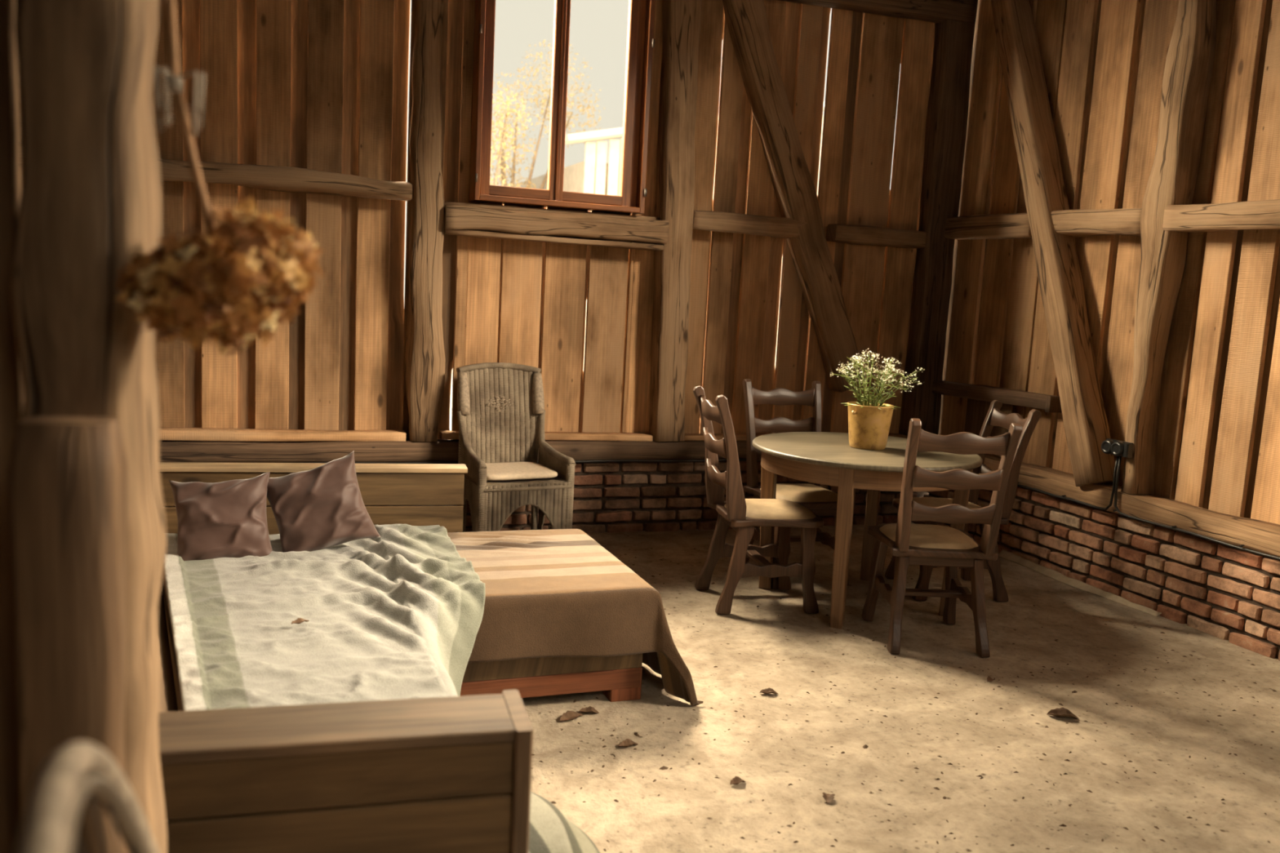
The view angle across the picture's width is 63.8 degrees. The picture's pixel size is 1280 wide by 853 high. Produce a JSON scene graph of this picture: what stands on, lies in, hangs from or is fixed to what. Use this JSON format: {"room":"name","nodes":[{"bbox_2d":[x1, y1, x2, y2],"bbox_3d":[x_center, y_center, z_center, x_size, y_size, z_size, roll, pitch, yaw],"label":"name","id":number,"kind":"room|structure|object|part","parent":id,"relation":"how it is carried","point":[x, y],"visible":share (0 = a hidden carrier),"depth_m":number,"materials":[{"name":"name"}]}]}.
{"room":"farm building","nodes":[
{"label":"farm building","id":0,"kind":"room"},
{"bbox_2d":[17,0,934,533],"bbox_3d":[-1.022,-1.555,5.544,6.567,4.411,0.178,0,8,-20],"label":"wall","id":1,"kind":"structure","parent":0,"point":[319,85],"depth_m":5.90,"materials":[{"name":"brown wood"}]},
{"bbox_2d":[19,142,412,201],"bbox_3d":[-2.408,-1.274,5.024,2.536,0.142,0.165,0,8,-20],"label":"wall rail","id":2,"kind":"object","parent":1,"relation":"attached to","point":[272,178],"visible":0.58,"depth_m":5.20,"materials":[{"name":"wood"}]},
{"bbox_2d":[159,439,746,462],"bbox_3d":[-0.885,0.132,5.799,5.940,0.120,0.162,0,8,-20],"label":"beam","id":3,"kind":"structure","parent":1,"relation":"on","point":[442,450],"depth_m":5.54,"materials":[{"name":"wood"}]},
{"bbox_2d":[160,427,405,441],"bbox_3d":[-2.010,0.043,5.376,1.536,0.066,0.104,0,8,-20],"label":"board","id":4,"kind":"object","parent":3,"relation":"on","point":[166,433],"visible":0.77,"depth_m":5.37,"materials":[{"name":"brown wood"}]},
{"bbox_2d":[404,0,445,441],"bbox_3d":[-1.101,-1.824,5.417,0.212,3.834,0.176,0,8,-20],"label":"wall post","id":5,"kind":"object","parent":3,"relation":"on","point":[424,353],"visible":0.99,"depth_m":5.46,"materials":[{"name":"wood"}]},
{"bbox_2d":[302,458,746,463],"bbox_3d":[-0.888,0.199,5.721,5.280,0.018,0.012,0,8,-20],"label":"cable","id":6,"kind":"object","parent":3,"relation":"attached to","point":[719,460],"visible":0.23,"depth_m":5.97,"materials":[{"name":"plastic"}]},
{"bbox_2d":[439,430,653,441],"bbox_3d":[-0.524,0.055,5.927,1.245,0.051,0.104,0,8,-20],"label":"board","id":7,"kind":"object","parent":3,"relation":"on","point":[443,434],"visible":0.65,"depth_m":5.97,"materials":[{"name":"brown wood"}]},
{"bbox_2d":[648,0,702,441],"bbox_3d":[0.219,-1.819,5.905,0.275,3.838,0.161,0,8,-20],"label":"wall post","id":8,"kind":"object","parent":3,"relation":"on","point":[674,200],"visible":0.98,"depth_m":5.93,"materials":[{"name":"wood"}]},
{"bbox_2d":[684,433,906,440],"bbox_3d":[0.983,0.067,6.486,1.580,0.036,0.103,0,8,-20],"label":"board","id":9,"kind":"object","parent":3,"relation":"on","point":[688,437],"visible":0.24,"depth_m":6.29,"materials":[{"name":"brown wood"}]},
{"bbox_2d":[898,0,977,438],"bbox_3d":[1.936,-1.812,6.537,0.227,3.834,0.165,0,8,-20],"label":"wall post","id":10,"kind":"object","parent":3,"relation":"on","point":[947,113],"visible":0.91,"depth_m":6.53,"materials":[{"name":"wood"}]},
{"bbox_2d":[444,204,669,250],"bbox_3d":[-0.462,-1.107,5.742,1.265,0.170,0.193,0,8,-20],"label":"wall rail","id":11,"kind":"object","parent":1,"relation":"in","point":[489,234],"depth_m":5.66,"materials":[{"name":"wood"}]},
{"bbox_2d":[444,201,660,220],"bbox_3d":[-0.482,-1.202,5.773,1.242,0.032,0.092,0,8,-20],"label":"window sill","id":12,"kind":"structure","parent":11,"relation":"on","point":[448,203],"depth_m":5.71,"materials":[{"name":"wood"}]},
{"bbox_3d":[-0.459,-1.123,5.736,1.265,0.138,0.186,0,8,-20],"label":"wall rail","id":13,"kind":"part","parent":11,"relation":"part of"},
{"bbox_2d":[469,0,655,214],"bbox_3d":[-0.415,-2.034,5.654,0.981,1.630,0.185,0,8,-20],"label":"window","id":14,"kind":"structure","parent":1,"relation":"in","point":[641,18],"depth_m":5.67,"materials":[{"name":"brown wood"}]},
{"bbox_3d":[-0.633,-2.032,5.554,0.429,1.562,0.045,0,8,-20],"label":"sash","id":15,"kind":"part","parent":14,"relation":"part of","materials":[{"name":"brown wood"}]},
{"bbox_3d":[-0.223,-2.030,5.706,0.429,1.562,0.045,0,8,-20],"label":"sash","id":16,"kind":"part","parent":14,"relation":"part of","materials":[{"name":"brown wood"}]},
{"bbox_2d":[693,209,807,238],"bbox_3d":[0.668,-1.208,6.169,0.800,0.118,0.134,0,8,-20],"label":"wall rail","id":17,"kind":"object","parent":1,"relation":"attached to","point":[707,220],"visible":0.89,"depth_m":6.10,"materials":[{"name":"wood"}]},
{"bbox_2d":[722,0,863,392],"bbox_3d":[0.859,-1.657,6.184,1.326,2.891,0.179,0,8,-20],"label":"brace","id":18,"kind":"object","parent":1,"relation":"attached to","point":[794,189],"visible":0.96,"depth_m":6.17,"materials":[{"name":"wood"}]},
{"bbox_2d":[826,223,926,248],"bbox_3d":[1.499,-1.198,6.482,0.676,0.116,0.132,0,8,-20],"label":"wall rail","id":19,"kind":"object","parent":1,"relation":"attached to","point":[868,235],"visible":1,"depth_m":6.42,"materials":[{"name":"wood"}]},
{"bbox_2d":[779,0,974,22],"bbox_3d":[1.181,-2.583,6.122,1.823,0.184,0.180,0,8,-20],"label":"wall plate","id":20,"kind":"object","parent":1,"relation":"attached to","point":[930,11],"visible":0.95,"depth_m":6.24,"materials":[{"name":"wood"}]},
{"bbox_2d":[521,522,1279,852],"bbox_3d":[0.515,1.254,1.663,6.900,0.001,9.700,0,8,-20],"label":"floor","id":21,"kind":"structure","parent":0,"point":[746,645],"depth_m":3.51,"materials":[{"name":"concrete"}]},
{"bbox_2d":[0,0,23,852],"bbox_3d":[-1.437,-0.965,0.896,1.535,4.390,0.048,0,8,-20],"label":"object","id":22,"kind":"structure","parent":21,"relation":"on","point":[11,394],"depth_m":1.26,"materials":[{"name":"brown wood"}]},
{"bbox_2d":[8,416,128,852],"bbox_3d":[-0.646,0.618,1.190,0.104,1.262,0.085,1,8,-13],"label":"wooden post","id":23,"kind":"object","parent":21,"relation":"on","point":[68,475],"visible":0.81,"depth_m":1.10,"materials":[{"name":"wood"}]},
{"bbox_2d":[16,741,159,852],"bbox_3d":[-0.225,0.773,0.650,0.268,1.140,1.165,-1,9,-29],"label":"chair backrest","id":24,"kind":"object","parent":21,"relation":"on","point":[77,770],"visible":1,"depth_m":0.65,"materials":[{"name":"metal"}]},
{"bbox_2d":[10,0,167,852],"bbox_3d":[-0.601,-0.948,1.105,0.154,4.390,0.166,1,8,-13],"label":"post","id":25,"kind":"object","parent":21,"relation":"on","point":[91,195],"visible":0.59,"depth_m":1.14,"materials":[{"name":"brown wood"}]},
{"bbox_2d":[114,0,324,355],"bbox_3d":[-0.455,-0.379,1.113,0.217,0.607,0.199,3,8,1],"label":"hydrangea","id":26,"kind":"object","parent":25,"relation":"hanging from","point":[220,268],"visible":1,"depth_m":1.10,"materials":[{"name":"brown plant"}]},
{"bbox_3d":[-0.463,-0.412,1.109,0.162,0.542,0.134,0,8,-20],"label":"stem","id":27,"kind":"part","parent":26,"relation":"part of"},
{"bbox_2d":[157,462,533,852],"bbox_3d":[-0.984,0.640,2.990,1.407,0.713,2.777,0,8,-20],"label":"frame","id":28,"kind":"object","parent":21,"relation":"on","point":[451,774],"visible":0.43,"depth_m":1.75,"materials":[{"name":"brown wood"}]},
{"bbox_3d":[-1.075,0.698,2.988,0.786,0.200,2.365,0,8,-20],"label":"mattress","id":29,"kind":"part","parent":28,"relation":"part of","materials":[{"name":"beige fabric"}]},
{"bbox_2d":[164,524,485,711],"bbox_3d":[-0.933,0.678,3.016,1.049,0.340,2.254,0,8,-20],"label":"blanket","id":30,"kind":"object","parent":28,"relation":"on","point":[397,614],"visible":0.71,"depth_m":3.07,"materials":[{"name":"fabric"}]},
{"bbox_2d":[168,471,272,560],"bbox_3d":[-1.490,0.333,3.674,0.361,0.325,0.200,0,8,-20],"label":"pillow","id":31,"kind":"object","parent":30,"relation":"on","point":[226,518],"visible":0.91,"depth_m":3.63,"materials":[{"name":"fabric"}]},
{"bbox_2d":[291,617,309,624],"bbox_3d":[-0.967,0.555,2.929,0.050,0.010,0.037,0,8,-20],"label":"dry leaf","id":32,"kind":"object","parent":30,"relation":"on","point":[299,620],"visible":1,"depth_m":2.93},
{"bbox_2d":[266,450,381,552],"bbox_3d":[-1.185,0.301,3.800,0.440,0.409,0.198,0,8,-20],"label":"pillow","id":33,"kind":"object","parent":30,"relation":"on","point":[322,507],"visible":0.98,"depth_m":3.76,"materials":[{"name":"fabric"}]},
{"bbox_3d":[-0.564,0.859,1.744,0.677,0.648,0.022,1,8,-15],"label":"arm panel","id":34,"kind":"part","parent":28,"relation":"part of","materials":[{"name":"brown wood"}]},
{"bbox_2d":[456,362,575,532],"bbox_3d":[-0.696,0.174,5.540,0.546,1.000,0.520,-1,9,-29],"label":"wicker armchair","id":35,"kind":"object","parent":21,"relation":"on","point":[501,411],"visible":0.91,"depth_m":5.59,"materials":[{"name":"wicker"}]},
{"bbox_3d":[-0.950,-0.176,5.534,0.068,0.232,0.098,-1,9,-29],"label":"wrapped post","id":36,"kind":"part","parent":35,"relation":"part of","materials":[{"name":"wicker"}]},
{"bbox_3d":[-0.959,0.446,5.593,0.048,0.421,0.040,4,8,8],"label":"leg","id":37,"kind":"part","parent":35,"relation":"part of","materials":[{"name":"grey wicker"}]},
{"bbox_3d":[-0.874,0.071,5.370,0.057,0.267,0.425,-1,8,-27],"label":"arm","id":38,"kind":"part","parent":35,"relation":"part of","materials":[{"name":"grey wicker"}]},
{"bbox_3d":[-0.810,0.458,5.252,0.049,0.500,0.047,-1,9,-29],"label":"leg","id":39,"kind":"part","parent":35,"relation":"part of","materials":[{"name":"grey wicker"}]},
{"bbox_3d":[-0.776,-0.042,5.674,0.487,0.585,0.137,-1,9,-29],"label":"backrest","id":40,"kind":"part","parent":35,"relation":"part of","materials":[{"name":"grey wicker"}]},
{"bbox_3d":[-0.680,0.279,5.516,0.480,0.022,0.370,-1,9,-29],"label":"seat","id":41,"kind":"part","parent":35,"relation":"part of","materials":[{"name":"grey wicker"}]},
{"bbox_2d":[484,462,557,480],"bbox_3d":[-0.688,0.238,5.517,0.424,0.046,0.356,-1,9,-29],"label":"seat cushion","id":42,"kind":"object","parent":35,"relation":"on","point":[506,471],"visible":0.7,"depth_m":5.42,"materials":[{"name":"beige fabric"}]},
{"bbox_3d":[-0.595,0.438,5.796,0.040,0.421,0.047,5,8,14],"label":"leg","id":43,"kind":"part","parent":35,"relation":"part of","materials":[{"name":"grey wicker"}]},
{"bbox_3d":[-0.570,-0.184,5.747,0.067,0.232,0.098,-1,9,-29],"label":"wrapped post","id":44,"kind":"part","parent":35,"relation":"part of","materials":[{"name":"wicker"}]},
{"bbox_3d":[-0.462,0.063,5.601,0.056,0.266,0.425,-2,9,-31],"label":"arm","id":45,"kind":"part","parent":35,"relation":"part of","materials":[{"name":"grey wicker"}]},
{"bbox_3d":[-0.382,0.449,5.492,0.049,0.500,0.047,-1,9,-29],"label":"leg","id":46,"kind":"part","parent":35,"relation":"part of","materials":[{"name":"grey wicker"}]},
{"bbox_2d":[459,653,642,702],"bbox_3d":[-0.510,0.710,3.856,0.818,0.398,0.840,0,8,-20],"label":"platform","id":47,"kind":"object","parent":21,"relation":"on","point":[619,678],"visible":0.27,"depth_m":3.52,"materials":[{"name":"brown wood"}]},
{"bbox_3d":[-0.382,0.885,3.499,0.810,0.072,0.022,0,8,-20],"label":"board","id":48,"kind":"part","parent":47,"relation":"part of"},
{"bbox_3d":[-0.504,0.706,3.858,0.800,0.172,0.815,0,8,-20],"label":"platform frame","id":49,"kind":"part","parent":47,"relation":"part of","materials":[{"name":"brown wood"}]},
{"bbox_2d":[447,528,703,706],"bbox_3d":[-0.338,0.700,3.869,0.873,0.426,0.955,0,8,-20],"label":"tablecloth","id":50,"kind":"object","parent":47,"relation":"on","point":[555,593],"visible":0.87,"depth_m":3.54,"materials":[{"name":"fabric"}]},
{"bbox_2d":[560,711,583,721],"bbox_3d":[-0.229,0.970,3.445,0.092,0.016,0.063,0,8,-20],"label":"dry leaf","id":51,"kind":"object","parent":21,"relation":"on","point":[569,715],"visible":1,"depth_m":3.45,"materials":[{"name":"plant"}]},
{"bbox_2d":[578,706,599,713],"bbox_3d":[-0.174,0.966,3.497,0.067,0.016,0.044,0,8,-20],"label":"dry leaf","id":52,"kind":"object","parent":21,"relation":"on","point":[588,709],"visible":1,"depth_m":3.50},
{"bbox_2d":[617,738,638,746],"bbox_3d":[-0.036,1.005,3.257,0.052,0.016,0.053,6,8,19],"label":"dry leaf","id":53,"kind":"object","parent":21,"relation":"on","point":[627,742],"visible":1,"depth_m":3.26,"materials":[{"name":"plant"}]},
{"bbox_2d":[729,776,745,785],"bbox_3d":[0.290,1.050,3.046,0.042,0.016,0.042,5,8,13],"label":"dry leaf","id":54,"kind":"object","parent":21,"relation":"on","point":[736,780],"visible":1,"depth_m":3.05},
{"bbox_2d":[693,386,823,614],"bbox_3d":[0.545,0.335,4.822,0.565,1.000,0.452,1,8,-11],"label":"chair","id":55,"kind":"object","parent":21,"relation":"on","point":[742,514],"visible":1,"depth_m":4.71,"materials":[{"name":"brown wood"}]},
{"bbox_3d":[0.330,0.091,4.939,0.183,0.569,0.051,3,8,-1],"label":"post","id":56,"kind":"part","parent":55,"relation":"part of","materials":[{"name":"brown wood"}]},
{"bbox_3d":[0.363,0.597,4.999,0.171,0.416,0.061,4,8,4],"label":"leg","id":57,"kind":"part","parent":55,"relation":"part of","materials":[{"name":"brown wood"}]},
{"bbox_3d":[0.429,0.445,4.814,0.020,0.045,0.320,1,8,-11],"label":"seat rail","id":58,"kind":"part","parent":55,"relation":"part of","materials":[{"name":"brown wood"}]},
{"bbox_3d":[0.403,0.143,4.572,0.183,0.569,0.051,0,8,-22],"label":"post","id":59,"kind":"part","parent":55,"relation":"part of","materials":[{"name":"brown wood"}]},
{"bbox_3d":[0.429,0.644,4.666,0.171,0.416,0.061,-1,8,-27],"label":"leg","id":60,"kind":"part","parent":55,"relation":"part of","materials":[{"name":"brown wood"}]},
{"bbox_3d":[0.593,0.410,4.842,0.460,0.032,0.452,1,8,-11],"label":"seat","id":61,"kind":"part","parent":55,"relation":"part of","materials":[{"name":"brown wood"}]},
{"bbox_3d":[0.715,0.606,5.071,0.096,0.416,0.074,1,8,-11],"label":"leg","id":62,"kind":"part","parent":55,"relation":"part of","materials":[{"name":"brown wood"}]},
{"bbox_3d":[0.781,0.654,4.736,0.096,0.416,0.074,1,8,-11],"label":"leg","id":63,"kind":"part","parent":55,"relation":"part of","materials":[{"name":"brown wood"}]},
{"bbox_2d":[759,687,777,694],"bbox_3d":[0.470,0.967,3.749,0.067,0.016,0.044,0,8,-20],"label":"dry leaf","id":64,"kind":"object","parent":21,"relation":"on","point":[768,691],"visible":1,"depth_m":3.76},
{"bbox_2d":[742,378,855,588],"bbox_3d":[0.810,0.280,5.346,0.452,1.000,0.565,1,8,-16],"label":"chair","id":65,"kind":"object","parent":21,"relation":"on","point":[822,501],"visible":0.56,"depth_m":5.43,"materials":[{"name":"brown wood"}]},
{"bbox_3d":[0.586,0.037,5.450,0.051,0.569,0.183,-1,8,-27],"label":"post","id":66,"kind":"part","parent":65,"relation":"part of","materials":[{"name":"brown wood"}]},
{"bbox_3d":[0.593,0.547,5.466,0.061,0.416,0.171,-2,9,-32],"label":"leg","id":67,"kind":"part","parent":65,"relation":"part of","materials":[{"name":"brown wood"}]},
{"bbox_3d":[0.691,0.598,5.125,0.074,0.416,0.096,1,8,-16],"label":"leg","id":68,"kind":"part","parent":65,"relation":"part of","materials":[{"name":"brown wood"}]},
{"bbox_3d":[0.821,0.361,5.306,0.452,0.032,0.460,1,8,-16],"label":"seat","id":69,"kind":"part","parent":65,"relation":"part of","materials":[{"name":"brown wood"}]},
{"bbox_3d":[0.949,0.042,5.556,0.051,0.569,0.183,2,8,-6],"label":"post","id":70,"kind":"part","parent":65,"relation":"part of","materials":[{"name":"brown wood"}]},
{"bbox_3d":[0.867,0.424,5.145,0.320,0.045,0.020,1,8,-16],"label":"seat rail","id":71,"kind":"part","parent":65,"relation":"part of","materials":[{"name":"brown wood"}]},
{"bbox_3d":[1.022,0.602,5.222,0.074,0.416,0.096,1,8,-16],"label":"leg","id":72,"kind":"part","parent":65,"relation":"part of","materials":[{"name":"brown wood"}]},
{"bbox_2d":[822,792,835,803],"bbox_3d":[0.545,1.072,2.979,0.041,0.016,0.051,0,8,-20],"label":"dry leaf","id":73,"kind":"object","parent":21,"relation":"on","point":[828,797],"visible":1,"depth_m":2.98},
{"bbox_2d":[751,431,982,629],"bbox_3d":[1.047,0.473,4.927,1.064,0.752,1.064,0,8,-20],"label":"round table","id":74,"kind":"object","parent":21,"relation":"on","point":[824,458],"visible":0.77,"depth_m":4.58,"materials":[{"name":"brown wood"}]},
{"bbox_3d":[0.628,0.441,5.084,0.089,0.729,0.068,6,8,20],"label":"leg","id":75,"kind":"part","parent":74,"relation":"part of","materials":[{"name":"brown wood"}]},
{"bbox_3d":[0.888,0.530,4.511,0.068,0.729,0.089,6,8,20],"label":"leg","id":76,"kind":"part","parent":74,"relation":"part of","materials":[{"name":"brown wood"}]},
{"bbox_3d":[1.206,0.437,5.345,0.068,0.729,0.089,6,8,20],"label":"leg","id":77,"kind":"part","parent":74,"relation":"part of","materials":[{"name":"brown wood"}]},
{"bbox_2d":[847,401,894,450],"bbox_3d":[1.084,-0.003,4.868,0.218,0.208,0.218,5,8,13],"label":"brass pot","id":78,"kind":"object","parent":74,"relation":"on","point":[868,427],"visible":0.94,"depth_m":4.79,"materials":[{"name":"gold"}]},
{"bbox_2d":[830,348,924,409],"bbox_3d":[1.127,-0.218,4.844,0.407,0.290,0.336,9,10,40],"label":"bunch","id":79,"kind":"object","parent":78,"relation":"on","point":[877,399],"visible":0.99,"depth_m":4.83,"materials":[{"name":"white plant"}]},
{"bbox_3d":[1.466,0.526,4.773,0.089,0.729,0.068,6,8,20],"label":"leg","id":80,"kind":"part","parent":74,"relation":"part of","materials":[{"name":"brown wood"}]},
{"bbox_2d":[532,544,1276,851],"bbox_3d":[1.020,1.001,3.752,3.404,0.008,4.706,0,8,-20],"label":"crumbs","id":81,"kind":"object","parent":21,"relation":"on","point":[865,746],"visible":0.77,"depth_m":3.34,"materials":[{"name":"brown"}]},
{"bbox_2d":[861,418,1022,657],"bbox_3d":[1.258,0.434,4.397,0.452,0.990,0.565,3,8,-2],"label":"chair","id":82,"kind":"object","parent":21,"relation":"on","point":[922,544],"visible":1,"depth_m":4.24,"materials":[{"name":"brown wood"}]},
{"bbox_3d":[1.063,0.682,4.647,0.074,0.412,0.096,3,8,-2],"label":"leg","id":83,"kind":"part","parent":82,"relation":"part of","materials":[{"name":"brown wood"}]},
{"bbox_3d":[1.077,0.730,4.292,0.061,0.412,0.171,5,8,13],"label":"leg","id":84,"kind":"part","parent":82,"relation":"part of","materials":[{"name":"brown wood"}]},
{"bbox_3d":[1.088,0.240,4.168,0.051,0.563,0.183,4,8,8],"label":"post","id":85,"kind":"part","parent":82,"relation":"part of","materials":[{"name":"brown wood"}]},
{"bbox_3d":[1.252,0.500,4.458,0.452,0.032,0.460,3,8,-2],"label":"seat","id":86,"kind":"part","parent":82,"relation":"part of","materials":[{"name":"brown wood"}]},
{"bbox_3d":[1.256,0.560,4.300,0.320,0.045,0.020,3,8,-2],"label":"seat rail","id":87,"kind":"part","parent":82,"relation":"part of","materials":[{"name":"brown wood"}]},
{"bbox_3d":[1.407,0.699,4.662,0.074,0.412,0.096,3,8,-2],"label":"leg","id":88,"kind":"part","parent":82,"relation":"part of","materials":[{"name":"brown wood"}]},
{"bbox_3d":[1.419,0.746,4.306,0.061,0.412,0.171,1,8,-18],"label":"leg","id":89,"kind":"part","parent":82,"relation":"part of","materials":[{"name":"brown wood"}]},
{"bbox_3d":[1.465,0.257,4.185,0.051,0.563,0.183,1,8,-13],"label":"post","id":90,"kind":"part","parent":82,"relation":"part of","materials":[{"name":"brown wood"}]},
{"bbox_2d":[884,400,1041,602],"bbox_3d":[1.608,0.359,5.200,0.565,0.965,0.452,2,8,-7],"label":"chair","id":91,"kind":"object","parent":21,"relation":"on","point":[994,417],"visible":0.5,"depth_m":5.08,"materials":[{"name":"brown wood"}]},
{"bbox_3d":[1.352,0.606,5.378,0.096,0.401,0.074,2,8,-7],"label":"leg","id":92,"kind":"part","parent":91,"relation":"part of","materials":[{"name":"brown wood"}]},
{"bbox_3d":[1.377,0.459,5.185,0.020,0.043,0.320,2,8,-7],"label":"seat rail","id":93,"kind":"part","parent":91,"relation":"part of","materials":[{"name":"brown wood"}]},
{"bbox_3d":[1.395,0.653,5.039,0.096,0.401,0.074,2,8,-7],"label":"leg","id":94,"kind":"part","parent":91,"relation":"part of","materials":[{"name":"brown wood"}]},
{"bbox_3d":[1.552,0.428,5.203,0.460,0.031,0.452,2,8,-7],"label":"seat","id":95,"kind":"part","parent":91,"relation":"part of","materials":[{"name":"brown wood"}]},
{"bbox_3d":[1.708,0.619,5.423,0.171,0.401,0.061,0,8,-23],"label":"leg","id":96,"kind":"part","parent":91,"relation":"part of","materials":[{"name":"brown wood"}]},
{"bbox_3d":[1.788,0.134,5.384,0.183,0.549,0.051,1,8,-18],"label":"post","id":97,"kind":"part","parent":91,"relation":"part of","materials":[{"name":"brown wood"}]},
{"bbox_3d":[1.750,0.666,5.086,0.171,0.401,0.061,4,8,8],"label":"leg","id":98,"kind":"part","parent":91,"relation":"part of","materials":[{"name":"brown wood"}]},
{"bbox_3d":[1.835,0.185,5.013,0.183,0.549,0.051,3,8,3],"label":"post","id":99,"kind":"part","parent":91,"relation":"part of","materials":[{"name":"brown wood"}]},
{"bbox_2d":[986,675,995,681],"bbox_3d":[1.362,0.982,3.993,0.045,0.016,0.031,0,8,-20],"label":"dry leaf","id":100,"kind":"object","parent":21,"relation":"on","point":[988,678],"visible":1,"depth_m":4.00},
{"bbox_2d":[1046,707,1078,718],"bbox_3d":[1.511,1.027,3.677,0.097,0.024,0.072,0,8,-20],"label":"dry leaf","id":101,"kind":"object","parent":21,"relation":"on","point":[1062,712],"visible":1,"depth_m":3.69,"materials":[{"name":"plant"}]},
{"bbox_2d":[999,549,1161,617],"bbox_3d":[2.299,0.820,5.504,0.069,0.039,1.150,0,8,-20],"label":"strip","id":102,"kind":"object","parent":21,"relation":"on","point":[1048,572],"visible":1,"depth_m":5.48,"materials":[{"name":"wood"}]},
{"bbox_3d":[-0.159,1.086,2.261,0.330,0.100,0.640,0,8,-20],"label":"cloth","id":103,"kind":"object","parent":21,"relation":"on","visible":0},
{"bbox_2d":[528,791,599,852],"bbox_3d":[-0.219,0.979,2.265,0.268,0.198,0.620,0,8,-20],"label":"rolled blanket","id":104,"kind":"object","parent":103,"relation":"on","point":[550,831],"visible":0.44,"depth_m":2.26,"materials":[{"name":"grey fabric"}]},
{"bbox_2d":[923,0,1279,660],"bbox_3d":[3.614,-0.886,2.320,0.179,4.411,9.517,0,8,-20],"label":"wall","id":105,"kind":"structure","parent":0,"point":[1104,61],"depth_m":5.22,"materials":[{"name":"brown wood"}]},
{"bbox_2d":[944,213,1031,239],"bbox_3d":[2.109,-1.212,6.256,0.124,0.150,0.892,0,8,-20],"label":"wall rail","id":106,"kind":"object","parent":105,"relation":"attached to","point":[1014,225],"visible":0.84,"depth_m":6.15,"materials":[{"name":"wood"}]},
{"bbox_2d":[932,380,1053,409],"bbox_3d":[2.125,-0.196,6.214,0.107,0.105,1.087,0,8,-20],"label":"rail","id":107,"kind":"object","parent":105,"relation":"attached to","point":[982,393],"visible":0.92,"depth_m":6.16,"materials":[{"name":"wood"}]},
{"bbox_2d":[1044,395,1062,413],"bbox_3d":[2.301,-0.123,5.696,0.111,0.090,0.036,0,8,-20],"label":"stub","id":108,"kind":"object","parent":107,"relation":"attached to","point":[1052,402],"visible":0.64,"depth_m":5.67,"materials":[{"name":"wood"}]},
{"bbox_2d":[1050,208,1142,236],"bbox_3d":[2.410,-1.068,5.409,0.149,0.152,0.703,0,8,-20],"label":"wall rail","id":109,"kind":"object","parent":105,"relation":"attached to","point":[1124,221],"visible":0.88,"depth_m":5.33,"materials":[{"name":"wood"}]},
{"bbox_2d":[983,453,1279,557],"bbox_3d":[3.006,0.597,3.831,0.174,0.126,6.600,0,8,-20],"label":"beam","id":110,"kind":"structure","parent":105,"relation":"on","point":[1262,536],"depth_m":4.96,"materials":[{"name":"wood"}]},
{"bbox_2d":[964,398,1014,436],"bbox_3d":[2.133,0.002,6.303,0.022,0.315,0.421,0,8,-20],"label":"board","id":111,"kind":"object","parent":110,"relation":"on","point":[977,411],"visible":0.33,"depth_m":6.37,"materials":[{"name":"brown wood"}]},
{"bbox_2d":[991,0,1116,486],"bbox_3d":[2.256,-1.356,5.768,0.183,3.222,1.412,0,8,-20],"label":"brace","id":112,"kind":"object","parent":110,"relation":"on","point":[1086,424],"visible":0.95,"depth_m":5.63,"materials":[{"name":"wood"}]},
{"bbox_2d":[1017,456,1119,510],"bbox_3d":[2.146,0.186,5.894,0.024,0.303,1.502,0,8,-20],"label":"cable","id":113,"kind":"object","parent":110,"relation":"attached to","point":[1109,505],"visible":0.6,"depth_m":5.34,"materials":[{"name":"black plastic"}]},
{"bbox_2d":[1121,0,1216,494],"bbox_3d":[2.603,-1.564,4.925,0.190,3.834,0.199,0,8,-20],"label":"wall post","id":114,"kind":"object","parent":110,"relation":"on","point":[1188,70],"visible":0.96,"depth_m":4.96,"materials":[{"name":"wood"}]},
{"bbox_2d":[1101,438,1133,457],"bbox_3d":[2.392,0.109,5.159,0.059,0.075,0.162,0,8,-20],"label":"socket","id":115,"kind":"object","parent":114,"relation":"attached to","point":[1113,446],"visible":1,"depth_m":5.13,"materials":[{"name":"black plastic"}]},
{"bbox_2d":[1114,456,1279,559],"bbox_3d":[2.957,0.518,3.702,0.024,0.303,3.216,0,8,-20],"label":"cable","id":116,"kind":"object","parent":110,"relation":"attached to","point":[1119,457],"visible":0.97,"depth_m":4.86,"materials":[{"name":"black plastic"}]},
{"bbox_2d":[1162,199,1279,232],"bbox_3d":[3.157,-0.735,3.362,0.178,0.183,3.402,0,8,-20],"label":"wall rail","id":117,"kind":"object","parent":105,"relation":"attached to","point":[1263,214],"visible":1,"depth_m":4.60,"materials":[{"name":"wood"}]},
{"label":"outside","id":118,"kind":"structure","parent":0,"visible":0},
{"bbox_2d":[449,368,453,430],"bbox_3d":[-1.405,-2.443,30.061,70.000,0.001,45.000,0,8,-20],"label":"ground","id":119,"kind":"structure","parent":118,"point":[451,404],"depth_m":13.65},
{"bbox_2d":[405,87,532,186],"bbox_3d":[-3.083,-3.424,17.898,2.308,4.952,1.335,0,8,-20],"label":"autumn tree","id":120,"kind":"object","parent":119,"relation":"on","point":[507,113],"visible":0.24,"depth_m":17.86,"materials":[{"name":"beige plant"}]},
{"bbox_2d":[489,40,604,204],"bbox_3d":[-2.090,-4.383,20.255,2.740,6.338,1.583,0,8,-20],"label":"autumn tree","id":121,"kind":"object","parent":119,"relation":"on","point":[513,175],"visible":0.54,"depth_m":19.99,"materials":[{"name":"beige plant"}]},
{"bbox_2d":[514,101,825,370],"bbox_3d":[0.279,-3.897,21.283,5.672,5.349,6.450,0,8,-20],"label":"building","id":122,"kind":"structure","parent":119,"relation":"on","point":[588,175],"depth_m":18.11,"materials":[{"name":"white"}]}
]}

